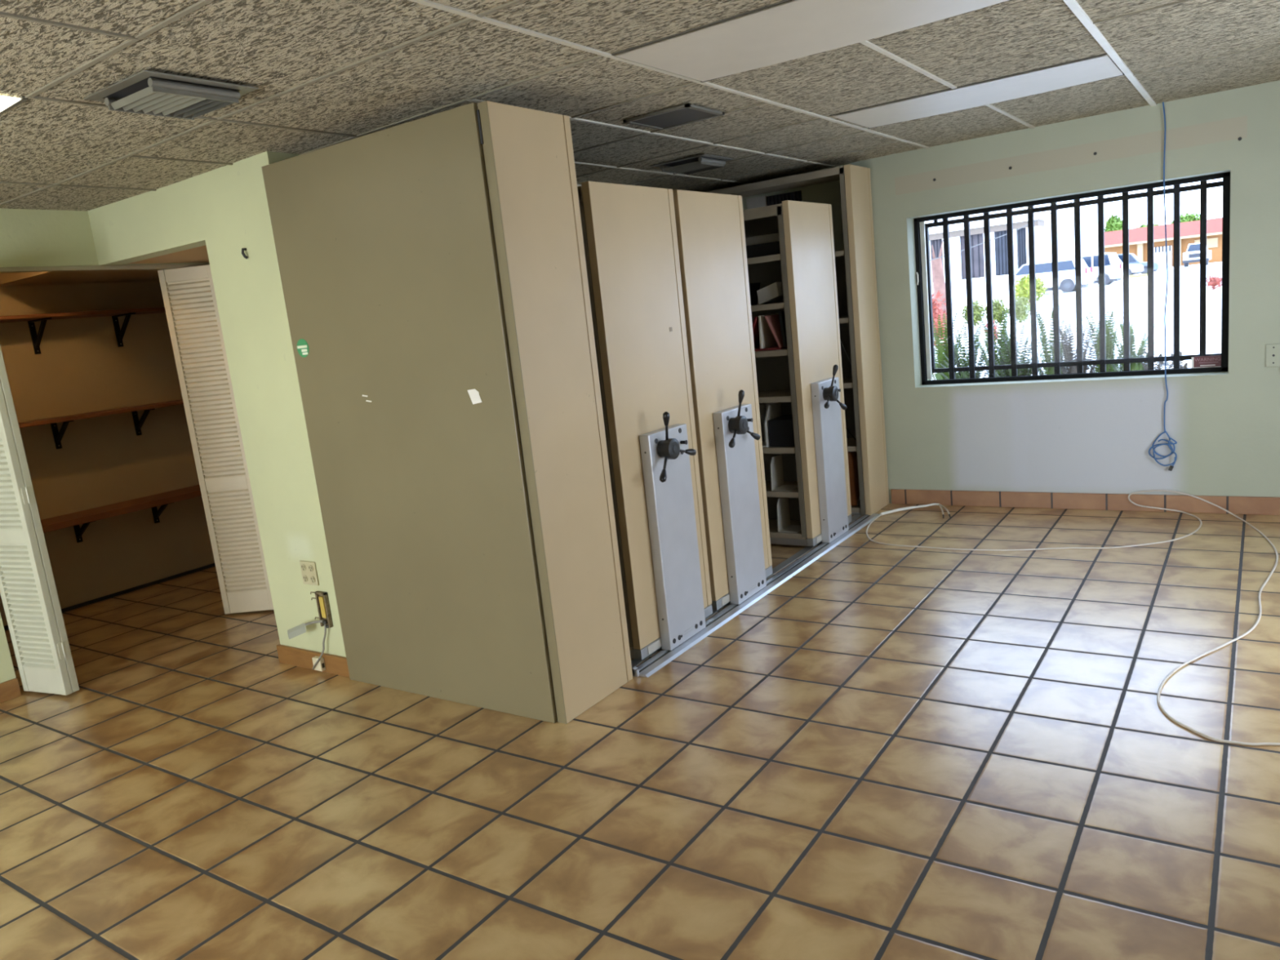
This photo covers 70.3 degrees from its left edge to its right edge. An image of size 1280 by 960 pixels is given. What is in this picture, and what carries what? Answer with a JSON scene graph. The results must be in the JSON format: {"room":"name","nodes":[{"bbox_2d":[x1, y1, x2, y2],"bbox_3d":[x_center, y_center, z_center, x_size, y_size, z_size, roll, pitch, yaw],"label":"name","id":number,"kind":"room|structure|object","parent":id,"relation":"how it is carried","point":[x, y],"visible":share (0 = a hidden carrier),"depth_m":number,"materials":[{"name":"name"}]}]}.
{"room":"back office","nodes":[
{"label":"back office","id":0,"kind":"room"},
{"bbox_2d":[0,269,164,285],"bbox_3d":[-3.270,-1.302,5.062,1.266,0.305,2.928,1,13,34],"label":"ceiling","id":1,"kind":"structure","parent":0,"point":[25,278],"depth_m":5.39,"materials":[{"name":"paint"}]},
{"bbox_2d":[0,208,209,683],"bbox_3d":[-3.531,0.043,3.487,0.122,2.318,6.314,1,13,34],"label":"wall","id":2,"kind":"structure","parent":0,"point":[29,237],"depth_m":4.34,"materials":[{"name":"green paint"}]},
{"bbox_2d":[0,678,21,703],"bbox_3d":[-4.015,1.381,2.692,0.018,0.088,3.941,1,13,34],"label":"baseboard","id":3,"kind":"structure","parent":2,"relation":"attached to","point":[10,689],"depth_m":4.24,"materials":[{"name":"brown tile"}]},
{"bbox_2d":[0,345,79,695],"bbox_3d":[-2.858,0.043,4.092,0.312,1.931,0.066,-2,11,24],"label":"door","id":4,"kind":"structure","parent":2,"relation":"in","point":[28,588],"depth_m":4.12,"materials":[{"name":"white paint"}]},
{"bbox_2d":[0,263,209,272],"bbox_3d":[-2.737,-1.056,4.535,0.046,0.021,1.458,1,13,34],"label":"trim","id":5,"kind":"structure","parent":2,"relation":"attached to","point":[139,267],"depth_m":4.53,"materials":[{"name":"beige paint"}]},
{"bbox_2d":[157,264,273,613],"bbox_3d":[-2.285,-0.213,5.134,0.278,1.937,0.370,1,13,34],"label":"door","id":6,"kind":"structure","parent":2,"relation":"in","point":[188,295],"depth_m":5.04,"materials":[{"name":"beige paint"}]},
{"bbox_2d":[0,280,214,626],"bbox_3d":[-3.737,-0.328,5.635,0.122,2.318,2.928,1,13,34],"label":"wall","id":7,"kind":"structure","parent":0,"point":[81,367],"depth_m":5.90,"materials":[{"name":"paint"}]},
{"bbox_2d":[0,306,165,354],"bbox_3d":[-3.624,-0.864,5.420,0.289,0.223,2.867,1,13,34],"label":"closet shelf","id":8,"kind":"object","parent":7,"relation":"attached to","point":[31,318],"visible":0.56,"depth_m":5.56,"materials":[{"name":"red wood"}]},
{"bbox_2d":[17,399,183,448],"bbox_3d":[-3.561,-0.275,5.528,0.289,0.195,2.867,1,13,34],"label":"closet shelf","id":9,"kind":"object","parent":7,"relation":"attached to","point":[57,435],"visible":0.54,"depth_m":5.67,"materials":[{"name":"red wood"}]},
{"bbox_2d":[3,563,215,630],"bbox_3d":[-3.559,0.796,5.802,0.015,0.021,2.928,1,13,34],"label":"baseboard","id":10,"kind":"structure","parent":7,"relation":"attached to","point":[126,591],"depth_m":6.06,"materials":[{"name":"brown wood"}]},
{"bbox_2d":[40,484,201,542],"bbox_3d":[-3.498,0.318,5.636,0.289,0.192,2.867,1,13,34],"label":"closet shelf","id":11,"kind":"object","parent":7,"relation":"attached to","point":[84,517],"visible":0.58,"depth_m":5.78,"materials":[{"name":"red wood"}]},
{"bbox_2d":[128,244,208,263],"bbox_3d":[-1.840,-1.277,4.968,0.958,0.055,1.504,1,13,34],"label":"ceiling","id":12,"kind":"structure","parent":0,"point":[197,255],"depth_m":4.63,"materials":[{"name":"paint"}]},
{"bbox_2d":[87,151,346,657],"bbox_3d":[-1.557,-0.432,4.924,1.501,2.318,1.610,1,13,34],"label":"wall","id":13,"kind":"structure","parent":0,"point":[224,209],"depth_m":4.03,"materials":[{"name":"green paint"}]},
{"bbox_2d":[241,248,248,258],"bbox_3d":[-1.676,-0.960,3.855,0.018,0.047,0.024,1,13,34],"label":"wall hook","id":14,"kind":"object","parent":13,"relation":"attached to","point":[245,256],"visible":1,"depth_m":3.85,"materials":[{"name":"black metal"}]},
{"bbox_2d":[299,560,319,585],"bbox_3d":[-1.487,0.418,4.087,0.108,0.110,0.013,1,13,34],"label":"power outlet","id":15,"kind":"object","parent":13,"relation":"attached to","point":[308,570],"visible":1,"depth_m":4.08,"materials":[{"name":"beige plastic"}]},
{"bbox_2d":[301,564,306,570],"bbox_3d":[-1.514,0.394,4.094,0.031,0.031,0.003,1,13,34],"label":"receptacle","id":16,"kind":"object","parent":15,"relation":"attached to","point":[303,566],"depth_m":4.09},
{"bbox_2d":[302,574,307,582],"bbox_3d":[-1.509,0.444,4.104,0.031,0.031,0.003,1,13,34],"label":"receptacle","id":17,"kind":"object","parent":15,"relation":"attached to","point":[304,576],"depth_m":4.10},
{"bbox_2d":[308,564,313,571],"bbox_3d":[-1.470,0.394,4.064,0.031,0.031,0.003,1,13,34],"label":"receptacle","id":18,"kind":"object","parent":15,"relation":"attached to","point":[310,566],"depth_m":4.06,"materials":[{"name":"beige plastic"}]},
{"bbox_2d":[310,576,315,582],"bbox_3d":[-1.465,0.445,4.073,0.031,0.031,0.003,1,13,34],"label":"receptacle","id":19,"kind":"object","parent":15,"relation":"attached to","point":[312,578],"depth_m":4.07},
{"bbox_2d":[287,591,333,639],"bbox_3d":[-1.490,0.606,4.091,0.223,0.207,0.046,-4,10,9],"label":"junction box","id":20,"kind":"object","parent":13,"relation":"attached to","point":[322,598],"visible":1,"depth_m":4.08,"materials":[{"name":"metal"}]},
{"bbox_2d":[312,624,326,669],"bbox_3d":[-1.453,0.755,4.110,0.115,0.223,0.023,-3,11,16],"label":"wire","id":21,"kind":"object","parent":20,"relation":"attached to","point":[325,628],"visible":1,"depth_m":4.11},
{"bbox_2d":[275,644,349,677],"bbox_3d":[-1.499,0.834,4.199,0.555,0.088,0.018,1,13,34],"label":"baseboard","id":22,"kind":"structure","parent":13,"relation":"attached to","point":[335,664],"depth_m":4.21,"materials":[{"name":"brown tile"}]},
{"bbox_2d":[311,656,325,671],"bbox_3d":[-1.464,0.838,4.149,0.059,0.061,0.024,1,13,34],"label":"phone jack","id":23,"kind":"object","parent":13,"relation":"attached to","point":[320,666],"visible":0.97,"depth_m":4.14,"materials":[{"name":"white plastic"}]},
{"bbox_2d":[0,502,1279,959],"bbox_3d":[-0.942,1.061,3.139,7.656,0.092,8.510,1,13,34],"label":"floor","id":24,"kind":"structure","parent":0,"point":[891,753],"depth_m":2.91,"materials":[{"name":"tile"}]},
{"bbox_2d":[261,100,632,724],"bbox_3d":[-0.778,-0.223,3.683,1.235,2.190,0.453,1,13,34],"label":"shelving unit","id":25,"kind":"object","parent":24,"relation":"on","point":[424,263],"visible":1,"depth_m":3.39,"materials":[{"name":"beige metal"}]},
{"bbox_2d":[297,338,309,357],"bbox_3d":[-1.385,-0.541,3.735,0.076,0.076,0.003,1,13,34],"label":"round sticker","id":26,"kind":"object","parent":25,"relation":"attached to","point":[303,349],"visible":1,"depth_m":3.73,"materials":[{"name":"green paper"}]},
{"bbox_2d":[297,345,306,348],"bbox_3d":[-1.387,-0.546,3.734,0.064,0.011,0.001,1,13,34],"label":"print","id":27,"kind":"object","parent":26,"relation":"on","point":[298,346],"depth_m":3.73},
{"bbox_2d":[467,388,482,404],"bbox_3d":[-0.591,-0.298,3.252,0.064,0.055,0.001,1,13,34],"label":"paper scrap","id":28,"kind":"object","parent":25,"relation":"attached to","point":[474,395],"visible":1,"depth_m":3.25,"materials":[{"name":"white paper"}]},
{"bbox_2d":[631,512,879,677],"bbox_3d":[0.334,0.486,5.171,1.165,0.036,2.849,1,13,34],"label":"track","id":29,"kind":"object","parent":24,"relation":"on","point":[664,657],"visible":0.66,"depth_m":4.53,"materials":[{"name":"metal"}]},
{"bbox_2d":[577,181,712,660],"bbox_3d":[-0.360,-0.256,4.217,1.320,1.972,0.616,1,13,34],"label":"shelving unit","id":30,"kind":"object","parent":29,"relation":"on","point":[630,238],"visible":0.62,"depth_m":3.84,"materials":[{"name":"beige metal"}]},
{"bbox_2d":[672,189,772,610],"bbox_3d":[0.002,-0.391,4.742,1.320,1.972,0.616,1,13,34],"label":"shelving unit","id":31,"kind":"object","parent":29,"relation":"on","point":[710,226],"visible":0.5,"depth_m":4.37,"materials":[{"name":"beige metal"}]},
{"bbox_2d":[742,200,852,546],"bbox_3d":[0.642,-0.630,5.671,1.320,1.972,0.616,1,13,34],"label":"shelving unit","id":32,"kind":"object","parent":29,"relation":"on","point":[806,376],"visible":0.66,"depth_m":5.31,"materials":[{"name":"beige metal"}]},
{"bbox_2d":[749,282,760,305],"bbox_3d":[0.638,-1.090,5.347,0.048,0.128,0.244,1,13,34],"label":"folder","id":33,"kind":"object","parent":32,"relation":"on","point":[753,287],"visible":0.46,"depth_m":5.39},
{"bbox_2d":[746,240,780,258],"bbox_3d":[0.698,-1.327,5.283,0.366,0.072,0.214,1,13,34],"label":"file box","id":34,"kind":"object","parent":32,"relation":"on","point":[769,248],"visible":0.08,"depth_m":5.16,"materials":[{"name":"black cardboard"}]},
{"bbox_2d":[745,232,778,245],"bbox_3d":[0.693,-1.387,5.280,0.360,0.045,0.198,1,13,34],"label":"file box","id":35,"kind":"object","parent":34,"relation":"on","point":[766,238],"visible":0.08,"depth_m":5.16,"materials":[{"name":"grey cardboard"}]},
{"bbox_2d":[756,281,783,304],"bbox_3d":[0.777,-1.082,5.254,0.134,0.115,0.183,1,13,34],"label":"paper stack","id":36,"kind":"object","parent":32,"relation":"on","point":[772,293],"visible":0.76,"depth_m":5.18,"materials":[{"name":"white paper"}]},
{"bbox_2d":[759,402,782,447],"bbox_3d":[0.754,-0.333,5.453,0.113,0.238,0.229,1,13,34],"label":"magazine file","id":37,"kind":"object","parent":32,"relation":"on","point":[768,411],"visible":0.34,"depth_m":5.45,"materials":[{"name":"grey cardboard"}]},
{"bbox_2d":[754,345,786,351],"bbox_3d":[0.727,-0.775,5.367,0.336,0.011,0.244,1,13,34],"label":"folder","id":38,"kind":"object","parent":32,"relation":"on","point":[773,348],"visible":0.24,"depth_m":5.23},
{"bbox_2d":[752,316,759,348],"bbox_3d":[0.708,-0.871,5.355,0.099,0.183,0.244,1,13,34],"label":"folder","id":39,"kind":"object","parent":38,"relation":"on","point":[755,325],"visible":0.26,"depth_m":5.30,"materials":[{"name":"red cardboard"}]},
{"bbox_2d":[758,312,778,348],"bbox_3d":[0.756,-0.874,5.321,0.018,0.189,0.244,1,13,34],"label":"folder","id":40,"kind":"object","parent":38,"relation":"on","point":[766,339],"visible":0.76,"depth_m":5.27,"materials":[{"name":"grey cardboard"}]},
{"bbox_2d":[764,314,783,347],"bbox_3d":[0.822,-0.869,5.277,0.090,0.183,0.244,1,13,34],"label":"folder","id":41,"kind":"object","parent":38,"relation":"on","point":[773,321],"visible":0.5,"depth_m":5.21,"materials":[{"name":"red cardboard"}]},
{"bbox_2d":[768,414,795,446],"bbox_3d":[0.886,-0.294,5.391,0.159,0.157,0.229,1,13,34],"label":"file box","id":42,"kind":"object","parent":32,"relation":"on","point":[780,428],"visible":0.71,"depth_m":5.30,"materials":[{"name":"black cardboard"}]},
{"bbox_2d":[778,311,786,346],"bbox_3d":[0.872,-0.877,5.241,0.030,0.201,0.244,1,13,34],"label":"folder","id":43,"kind":"object","parent":32,"relation":"on","point":[781,313],"visible":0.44,"depth_m":5.15,"materials":[{"name":"black plastic"}]},
{"bbox_2d":[769,453,797,491],"bbox_3d":[0.866,-0.048,5.411,0.122,0.195,0.168,1,13,34],"label":"bookend","id":44,"kind":"object","parent":32,"relation":"on","point":[777,482],"visible":0.89,"depth_m":5.43,"materials":[{"name":"grey metal"}]},
{"bbox_2d":[776,497,800,533],"bbox_3d":[0.910,0.197,5.444,0.122,0.195,0.168,1,13,34],"label":"bookend","id":45,"kind":"object","parent":32,"relation":"on","point":[783,505],"visible":0.79,"depth_m":5.46,"materials":[{"name":"grey metal"}]},
{"bbox_2d":[705,164,888,515],"bbox_3d":[0.986,-0.892,6.241,1.235,2.211,0.354,1,13,34],"label":"shelving unit","id":46,"kind":"object","parent":24,"relation":"on","point":[855,265],"visible":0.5,"depth_m":5.87,"materials":[{"name":"beige metal"}]},
{"bbox_2d":[840,339,851,364],"bbox_3d":[1.343,-0.837,5.941,0.140,0.367,0.005,-5,10,8],"label":"rod","id":47,"kind":"object","parent":46,"relation":"on","point":[840,340],"visible":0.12,"depth_m":5.94,"materials":[{"name":"metal"}]},
{"bbox_2d":[845,426,856,440],"bbox_3d":[1.349,-0.340,6.005,0.177,0.209,0.012,-1,11,24],"label":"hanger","id":48,"kind":"object","parent":46,"relation":"on","point":[846,427],"visible":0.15,"depth_m":5.99,"materials":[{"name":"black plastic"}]},
{"bbox_2d":[847,451,860,506],"bbox_3d":[1.407,-0.016,6.079,0.103,0.363,0.108,1,13,34],"label":"case","id":49,"kind":"object","parent":46,"relation":"on","point":[852,455],"visible":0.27,"depth_m":6.03,"materials":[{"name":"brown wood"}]},
{"bbox_2d":[866,489,1279,746],"bbox_3d":[1.998,0.435,4.208,2.018,0.139,3.358,-3,11,18],"label":"cable","id":50,"kind":"object","parent":24,"relation":"on","point":[1171,673],"visible":1,"depth_m":4.73,"materials":[{"name":"plastic"}]},
{"bbox_2d":[0,0,1279,210],"bbox_3d":[-0.618,-1.244,2.323,6.146,0.177,8.388,1,13,34],"label":"ceiling","id":51,"kind":"structure","parent":0,"point":[325,73],"depth_m":3.19,"materials":[{"name":"tile"}]},
{"bbox_2d":[0,95,28,114],"bbox_3d":[-2.432,-1.049,2.742,1.208,0.038,0.583,1,13,34],"label":"recessed light","id":52,"kind":"object","parent":51,"relation":"in","point":[6,103],"visible":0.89,"depth_m":2.64,"materials":[{"name":"white plastic"}]},
{"bbox_2d":[0,95,20,111],"bbox_3d":[-2.433,-1.042,2.741,1.190,0.024,0.558,1,13,34],"label":"diffuser","id":53,"kind":"object","parent":52,"relation":"attached to","point":[6,103],"depth_m":2.64,"materials":[{"name":"white plastic"}]},
{"bbox_2d":[83,69,258,119],"bbox_3d":[-1.406,-1.147,2.741,0.351,0.042,0.351,1,13,34],"label":"ceiling vent","id":54,"kind":"object","parent":51,"relation":"in","point":[148,92],"visible":1,"depth_m":2.69,"materials":[{"name":"grey metal"}]},
{"bbox_2d":[622,103,724,129],"bbox_3d":[0.146,-1.551,3.894,0.323,0.011,0.305,1,13,34],"label":"air vent","id":55,"kind":"object","parent":51,"relation":"attached to","point":[686,113],"visible":1,"depth_m":3.88,"materials":[{"name":"grey metal"}]},
{"bbox_2d":[649,153,734,174],"bbox_3d":[0.298,-1.765,5.106,0.351,0.042,0.351,1,13,34],"label":"ceiling vent","id":56,"kind":"object","parent":51,"relation":"in","point":[701,162],"visible":1,"depth_m":5.05,"materials":[{"name":"grey metal"}]},
{"bbox_2d":[611,0,1008,82],"bbox_3d":[0.566,-1.403,2.787,1.202,0.026,0.580,1,13,34],"label":"recessed light","id":57,"kind":"object","parent":51,"relation":"in","point":[793,29],"visible":0.99,"depth_m":2.83,"materials":[{"name":"white plastic"}]},
{"bbox_2d":[829,53,1124,128],"bbox_3d":[1.523,-1.758,4.155,1.177,0.023,0.528,1,13,34],"label":"recessed light","id":58,"kind":"object","parent":51,"relation":"in","point":[1053,77],"visible":0.91,"depth_m":4.09,"materials":[{"name":"white plastic"}]},
{"bbox_2d":[1148,102,1177,471],"bbox_3d":[2.917,-1.044,5.079,0.146,2.025,0.030,2,13,38],"label":"cable","id":59,"kind":"object","parent":51,"relation":"hanging from","point":[1169,443],"visible":1,"depth_m":5.16,"materials":[{"name":"blue plastic"}]},
{"bbox_2d":[742,80,1279,502],"bbox_3d":[1.322,-1.057,6.391,7.656,2.410,0.305,1,13,34],"label":"wall","id":60,"kind":"structure","parent":0,"point":[1091,434],"depth_m":5.33,"materials":[{"name":"green paint"}]},
{"bbox_2d":[746,190,801,208],"bbox_3d":[0.917,-1.901,6.250,0.412,0.122,0.020,1,13,34],"label":"air vent","id":61,"kind":"object","parent":60,"relation":"in","point":[757,202],"visible":0.57,"depth_m":6.25,"materials":[{"name":"grey metal"}]},
{"bbox_2d":[766,190,801,205],"bbox_3d":[0.986,-1.897,6.209,0.253,0.113,0.011,1,13,34],"label":"grille","id":62,"kind":"object","parent":61,"relation":"attached to","point":[797,195],"depth_m":6.19,"materials":[{"name":"black metal"}]},
{"bbox_2d":[913,171,1230,385],"bbox_3d":[2.555,-1.157,5.525,1.729,1.083,0.088,1,13,34],"label":"window","id":63,"kind":"structure","parent":60,"relation":"in","point":[919,223],"depth_m":5.50,"materials":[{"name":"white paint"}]},
{"bbox_2d":[924,180,1222,379],"bbox_3d":[2.610,-1.174,5.587,1.710,1.083,0.030,1,13,34],"label":"security grille","id":64,"kind":"object","parent":63,"relation":"attached to","point":[1203,186],"visible":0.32,"depth_m":5.56,"materials":[{"name":"metal"}]},
{"bbox_2d":[1191,355,1221,368],"bbox_3d":[3.241,-0.666,5.177,0.177,0.081,0.006,1,13,34],"label":"warning sticker","id":65,"kind":"object","parent":63,"relation":"attached to","point":[1201,362],"visible":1,"depth_m":5.18,"materials":[{"name":"red paper"}]},
{"bbox_2d":[890,488,1279,515],"bbox_3d":[3.053,0.136,5.306,3.233,0.101,0.017,1,13,34],"label":"baseboard","id":66,"kind":"structure","parent":60,"relation":"attached to","point":[1256,505],"depth_m":5.51,"materials":[{"name":"tile"}]},
{"bbox_2d":[1265,343,1279,367],"bbox_3d":[3.396,-0.655,4.870,0.076,0.146,0.010,1,13,34],"label":"wall plate","id":67,"kind":"object","parent":60,"relation":"attached to","point":[1272,352],"visible":1,"depth_m":4.87,"materials":[{"name":"white plastic"}]},
{"label":"outside","id":68,"kind":"structure","parent":0,"visible":0},
{"bbox_2d":[929,200,1073,260],"bbox_3d":[6.898,-5.102,17.372,7.630,2.243,0.017,1,13,34],"label":"overhead wire","id":69,"kind":"object","parent":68,"point":[1072,201],"visible":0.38,"depth_m":17.50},
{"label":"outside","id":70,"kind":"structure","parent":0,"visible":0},
{"bbox_2d":[931,262,1222,380],"bbox_3d":[47.630,-21.967,98.855,128.100,0.183,208.742,1,13,34],"label":"ground","id":71,"kind":"structure","parent":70,"point":[1189,295],"depth_m":21.36,"materials":[{"name":"white concrete"}]},
{"bbox_2d":[931,240,946,335],"bbox_3d":[6.288,-4.030,19.205,0.331,1.993,0.324,1,13,34],"label":"tree","id":72,"kind":"object","parent":71,"relation":"on","point":[938,277],"visible":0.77,"depth_m":19.07,"materials":[{"name":"red plant"}]},
{"bbox_2d":[931,290,946,356],"bbox_3d":[3.422,-1.644,10.436,0.287,1.056,0.284,1,13,34],"label":"croton","id":73,"kind":"object","parent":71,"relation":"on","point":[937,310],"visible":0.42,"depth_m":10.35,"materials":[{"name":"red plant"}]},
{"bbox_2d":[928,311,967,380],"bbox_3d":[2.274,-0.795,6.859,0.389,0.920,0.334,-6,10,0],"label":"fern","id":74,"kind":"object","parent":71,"relation":"on","point":[942,349],"visible":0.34,"depth_m":6.81,"materials":[{"name":"green plant"}]},
{"bbox_2d":[939,324,997,379],"bbox_3d":[2.361,-0.704,6.589,0.410,0.819,0.258,2,13,38],"label":"fern","id":75,"kind":"object","parent":71,"relation":"on","point":[960,375],"visible":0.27,"depth_m":6.53,"materials":[{"name":"green plant"}]},
{"bbox_2d":[961,299,985,326],"bbox_3d":[8.009,-3.981,21.820,0.562,0.660,0.547,1,13,34],"label":"bush","id":76,"kind":"object","parent":71,"relation":"on","point":[977,309],"visible":0.62,"depth_m":21.71,"materials":[{"name":"green plant"}]},
{"bbox_2d":[931,278,1025,306],"bbox_3d":[13.473,-8.194,40.670,7.320,0.915,0.366,1,13,34],"label":"wall","id":77,"kind":"structure","parent":71,"relation":"on","point":[1000,288],"depth_m":39.55,"materials":[{"name":"white paint"}]},
{"bbox_2d":[924,204,1046,287],"bbox_3d":[20.967,-14.057,56.866,7.930,5.002,2.440,1,13,34],"label":"building","id":78,"kind":"structure","parent":71,"relation":"on","point":[999,259],"depth_m":55.54,"materials":[{"name":"white paint"}]},
{"bbox_2d":[984,320,999,342],"bbox_3d":[4.037,-1.513,10.428,0.171,0.673,0.188,1,13,34],"label":"croton","id":79,"kind":"object","parent":71,"relation":"on","point":[994,327],"visible":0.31,"depth_m":10.37,"materials":[{"name":"red plant"}]},
{"bbox_2d":[983,297,1008,324],"bbox_3d":[8.434,-3.997,21.517,0.526,0.658,0.538,-11,11,-24],"label":"bush","id":80,"kind":"object","parent":71,"relation":"on","point":[997,308],"visible":0.62,"depth_m":21.41,"materials":[{"name":"green plant"}]},
{"bbox_2d":[973,304,1029,377],"bbox_3d":[2.638,-0.815,6.712,0.468,0.934,0.259,-2,11,22],"label":"fern","id":81,"kind":"object","parent":71,"relation":"on","point":[1004,327],"visible":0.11,"depth_m":6.65,"materials":[{"name":"green plant"}]},
{"bbox_2d":[981,324,1053,377],"bbox_3d":[2.673,-0.709,6.442,0.489,0.816,0.286,-3,11,16],"label":"fern","id":82,"kind":"object","parent":71,"relation":"on","point":[1024,371],"visible":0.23,"depth_m":6.41,"materials":[{"name":"green plant"}]},
{"bbox_2d":[1005,296,1030,322],"bbox_3d":[8.871,-3.975,21.237,0.537,0.630,0.496,-12,12,-30],"label":"bush","id":83,"kind":"object","parent":71,"relation":"on","point":[1020,304],"visible":0.73,"depth_m":21.13,"materials":[{"name":"green plant"}]},
{"bbox_2d":[1014,273,1048,305],"bbox_3d":[12.570,-6.127,29.451,1.110,1.089,0.988,1,13,34],"label":"bush","id":84,"kind":"object","parent":71,"relation":"on","point":[1022,288],"visible":0.61,"depth_m":29.26,"materials":[{"name":"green plant"}]},
{"bbox_2d":[1001,257,1093,292],"bbox_3d":[19.141,-9.692,43.724,4.561,1.552,1.922,1,13,34],"label":"car","id":85,"kind":"object","parent":71,"relation":"on","point":[1066,267],"visible":0.46,"depth_m":42.40,"materials":[{"name":"white paint"}]},
{"bbox_2d":[1024,305,1086,374],"bbox_3d":[2.964,-0.796,6.506,0.326,0.902,0.325,-7,10,-5],"label":"fern","id":86,"kind":"object","parent":71,"relation":"on","point":[1051,371],"visible":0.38,"depth_m":6.44,"materials":[{"name":"green plant"}]},
{"bbox_2d":[1044,196,1097,261],"bbox_3d":[34.818,-20.796,74.117,4.392,9.089,4.056,1,13,34],"label":"building","id":87,"kind":"structure","parent":71,"relation":"on","point":[1089,213],"depth_m":72.47,"materials":[{"name":"white paint"}]},
{"bbox_2d":[1045,324,1107,373],"bbox_3d":[3.010,-0.690,6.255,0.390,0.776,0.211,-1,11,25],"label":"fern","id":88,"kind":"object","parent":71,"relation":"on","point":[1068,355],"visible":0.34,"depth_m":6.19,"materials":[{"name":"plant"}]},
{"bbox_2d":[1045,252,1123,291],"bbox_3d":[23.649,-11.275,49.297,4.561,1.704,1.922,1,13,34],"label":"car","id":89,"kind":"object","parent":71,"relation":"on","point":[1113,264],"visible":0.38,"depth_m":47.72,"materials":[{"name":"white paint"}]},
{"bbox_2d":[1082,306,1130,372],"bbox_3d":[3.210,-0.755,6.268,0.329,0.856,0.218,2,13,38],"label":"fern","id":90,"kind":"object","parent":71,"relation":"on","point":[1109,341],"visible":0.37,"depth_m":6.20,"materials":[{"name":"green plant"}]},
{"bbox_2d":[1104,214,1122,231],"bbox_3d":[59.536,-29.738,114.097,2.480,7.053,2.227,1,13,34],"label":"tree","id":91,"kind":"object","parent":71,"relation":"on","point":[1113,224],"visible":0.61,"depth_m":113.30,"materials":[{"name":"green plant"}]},
{"bbox_2d":[1119,258,1143,275],"bbox_3d":[33.565,-15.428,65.628,4.713,1.887,1.922,1,13,34],"label":"car","id":92,"kind":"object","parent":71,"relation":"on","point":[1134,268],"visible":0.23,"depth_m":63.94,"materials":[{"name":"white paint"}]},
{"bbox_2d":[1121,273,1147,279],"bbox_3d":[32.402,-13.659,61.432,3.965,0.183,0.366,1,13,34],"label":"curb","id":93,"kind":"object","parent":71,"relation":"on","point":[1144,274],"depth_m":60.66,"materials":[{"name":"yellow paint"}]},
{"bbox_2d":[1106,321,1164,371],"bbox_3d":[3.286,-0.678,6.062,0.379,0.763,0.200,3,14,40],"label":"fern","id":94,"kind":"object","parent":71,"relation":"on","point":[1134,366],"visible":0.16,"depth_m":6.06,"materials":[{"name":"green plant"}]},
{"bbox_2d":[1117,253,1160,274],"bbox_3d":[36.311,-16.084,68.110,4.561,1.704,1.922,1,13,34],"label":"car","id":95,"kind":"object","parent":71,"relation":"on","point":[1133,259],"visible":0.34,"depth_m":66.88,"materials":[{"name":"silver metal"}]},
{"bbox_2d":[1135,223,1159,228],"bbox_3d":[63.370,-29.262,113.505,4.020,5.533,2.289,1,13,34],"label":"tree","id":96,"kind":"object","parent":71,"relation":"on","point":[1155,224],"visible":0.02,"depth_m":113.01,"materials":[{"name":"green plant"}]},
{"bbox_2d":[1141,351,1184,369],"bbox_3d":[3.355,-0.579,5.940,0.391,0.599,0.172,1,13,34],"label":"fern","id":97,"kind":"object","parent":71,"relation":"on","point":[1160,364],"visible":0.07,"depth_m":5.89,"materials":[{"name":"plant"}]},
{"bbox_2d":[1104,217,1222,267],"bbox_3d":[58.918,-26.399,102.809,16.470,4.697,6.832,1,13,34],"label":"house","id":98,"kind":"structure","parent":71,"relation":"on","point":[1190,230],"depth_m":100.61,"materials":[{"name":"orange paint"}]},
{"bbox_2d":[1154,351,1199,368],"bbox_3d":[3.546,-0.587,6.031,0.278,0.543,0.351,-9,11,-16],"label":"fern","id":99,"kind":"object","parent":71,"relation":"on","point":[1167,363],"visible":0.06,"depth_m":6.00,"materials":[{"name":"plant"}]},
{"bbox_2d":[1170,211,1199,223],"bbox_3d":[66.684,-29.555,111.082,4.460,6.282,2.265,1,13,34],"label":"tree","id":100,"kind":"object","parent":71,"relation":"on","point":[1191,217],"visible":0.23,"depth_m":110.10,"materials":[{"name":"green plant"}]},
{"bbox_2d":[1182,242,1211,266],"bbox_3d":[53.020,-21.459,86.545,2.074,2.104,5.032,1,13,34],"label":"car","id":101,"kind":"object","parent":71,"relation":"on","point":[1192,255],"visible":0.75,"depth_m":85.05,"materials":[{"name":"white paint"}]},
{"bbox_2d":[1188,253,1199,257],"bbox_3d":[51.699,-20.888,84.630,1.098,0.366,0.061,1,13,34],"label":"radiator grille","id":102,"kind":"object","parent":101,"relation":"attached to","point":[1190,255],"depth_m":84.68,"materials":[{"name":"white metal"}]},
{"bbox_2d":[1206,275,1222,289],"bbox_3d":[17.776,-6.124,28.176,0.433,0.511,0.600,-11,11,-26],"label":"shrub","id":103,"kind":"object","parent":71,"relation":"on","point":[1214,281],"visible":0.88,"depth_m":28.10,"materials":[{"name":"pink plant"}]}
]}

